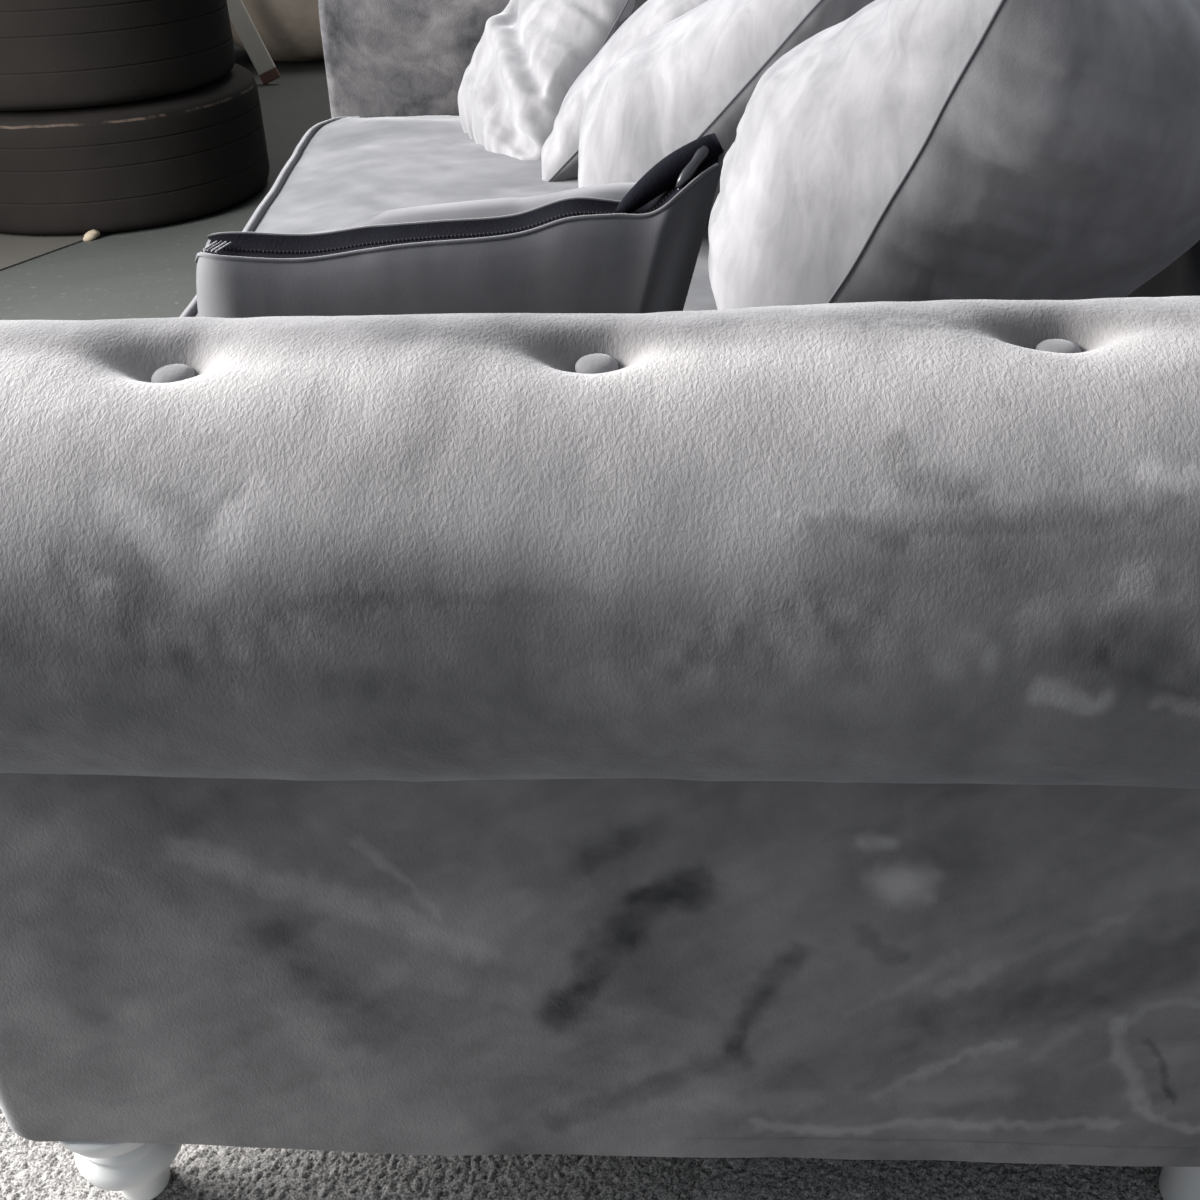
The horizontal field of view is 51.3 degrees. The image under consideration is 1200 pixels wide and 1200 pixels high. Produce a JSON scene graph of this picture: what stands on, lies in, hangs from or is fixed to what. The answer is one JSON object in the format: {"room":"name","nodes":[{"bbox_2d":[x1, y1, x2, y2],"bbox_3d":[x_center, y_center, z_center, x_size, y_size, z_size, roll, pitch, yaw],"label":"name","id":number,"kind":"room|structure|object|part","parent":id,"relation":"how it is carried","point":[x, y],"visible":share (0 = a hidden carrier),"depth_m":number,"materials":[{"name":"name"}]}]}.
{"room":"living room","nodes":[
{"label":"living room","id":0,"kind":"room"},
{"bbox_2d":[0,44,331,319],"bbox_3d":[0.013,-0.760,2.966,4.600,0.104,9.000,0,33,2],"label":"floor","id":1,"kind":"structure","parent":0,"point":[150,272],"depth_m":3.02,"materials":[{"name":"concrete"}]},
{"bbox_2d":[83,229,99,240],"bbox_3d":[-1.272,-0.912,3.126,0.043,0.027,0.025,-5,33,-7],"label":"chip","id":2,"kind":"object","parent":1,"relation":"on","point":[90,235],"visible":1,"depth_m":3.12,"materials":[{"name":"beige food"}]},
{"bbox_2d":[0,63,269,234],"bbox_3d":[-1.368,-1.262,3.412,0.881,0.300,0.882,0,33,2],"label":"tyre","id":3,"kind":"object","parent":1,"relation":"on","point":[202,150],"visible":0.75,"depth_m":3.10,"materials":[{"name":"rubber"}]},
{"bbox_2d":[0,0,234,110],"bbox_3d":[-1.389,-1.497,3.219,0.841,0.300,0.842,0,33,2],"label":"tyre","id":4,"kind":"object","parent":3,"relation":"on","point":[55,54],"visible":1,"depth_m":2.95,"materials":[{"name":"rubber"}]},
{"bbox_2d":[227,0,280,84],"bbox_3d":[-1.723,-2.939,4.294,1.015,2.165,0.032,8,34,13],"label":"chair leg","id":5,"kind":"object","parent":1,"relation":"on","point":[240,19],"visible":1,"depth_m":4.70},
{"bbox_2d":[230,0,323,60],"bbox_3d":[-1.270,-2.609,5.035,0.713,0.785,0.566,0,33,2],"label":"plant pot","id":6,"kind":"object","parent":1,"relation":"on","point":[290,30],"visible":0.39,"depth_m":4.97,"materials":[{"name":"beige ceramic"}]},
{"bbox_2d":[0,1107,1163,1199],"bbox_3d":[0.033,0.460,0.990,1.500,0.007,0.800,0,33,2],"label":"carpet","id":7,"kind":"object","parent":1,"relation":"on","point":[29,1169],"visible":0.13,"depth_m":0.99,"materials":[{"name":"grey carpet"}]},
{"bbox_2d":[0,0,1199,1199],"bbox_3d":[0.116,-0.376,1.500,1.253,0.836,2.061,0,33,2],"label":"sofa","id":8,"kind":"object","parent":7,"relation":"on","point":[701,730],"visible":0.68,"depth_m":0.59,"materials":[{"name":"grey fabric"}]},
{"bbox_3d":[-0.361,0.412,0.959,0.096,0.117,0.096,0,33,2],"label":"turned post","id":9,"kind":"part","parent":8,"relation":"part of","materials":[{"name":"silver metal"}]},
{"bbox_2d":[194,115,716,316],"bbox_3d":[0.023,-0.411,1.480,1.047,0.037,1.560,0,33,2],"label":"seat cushion","id":10,"kind":"object","parent":8,"relation":"on","point":[345,170],"depth_m":1.75,"materials":[{"name":"grey fabric"}]},
{"bbox_2d":[195,133,724,317],"bbox_3d":[-0.108,-0.222,0.952,0.397,0.254,0.150,0,33,2],"label":"bag","id":11,"kind":"object","parent":8,"relation":"on","point":[632,248],"visible":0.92,"depth_m":0.89,"materials":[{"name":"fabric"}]},
{"bbox_3d":[0.154,-0.874,2.259,1.238,0.600,0.243,0,33,2],"label":"arm","id":12,"kind":"part","parent":8,"relation":"part of","materials":[{"name":"grey fabric"}]},
{"bbox_2d":[458,0,634,159],"bbox_3d":[-0.077,-0.824,1.875,0.263,0.344,0.346,-11,34,-15],"label":"cushion","id":13,"kind":"object","parent":8,"relation":"on","point":[518,77],"visible":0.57,"depth_m":1.77,"materials":[{"name":"fabric"}]},
{"bbox_2d":[541,0,707,181],"bbox_3d":[0.109,-0.743,1.685,0.342,0.329,0.273,10,35,17],"label":"cushion","id":14,"kind":"object","parent":8,"relation":"on","point":[559,152],"visible":0.24,"depth_m":1.65,"materials":[{"name":"fabric"}]},
{"bbox_2d":[578,0,874,215],"bbox_3d":[0.178,-0.597,1.432,0.373,0.348,0.331,15,36,24],"label":"cushion","id":15,"kind":"object","parent":8,"relation":"on","point":[695,76],"visible":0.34,"depth_m":1.33,"materials":[{"name":"fabric"}]},
{"bbox_2d":[708,0,1199,309],"bbox_3d":[0.348,-0.400,1.113,0.464,0.382,0.472,25,41,34],"label":"cushion","id":16,"kind":"object","parent":8,"relation":"on","point":[902,150],"visible":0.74,"depth_m":0.94,"materials":[{"name":"fabric"}]},
{"bbox_3d":[0.645,-0.423,1.447,0.177,0.715,1.550,0,33,2],"label":"backrest","id":17,"kind":"part","parent":8,"relation":"part of","materials":[{"name":"grey fabric"}]},
{"bbox_3d":[0.461,0.413,0.936,0.066,0.116,0.066,0,33,2],"label":"leg","id":18,"kind":"part","parent":8,"relation":"part of","materials":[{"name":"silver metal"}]}
]}

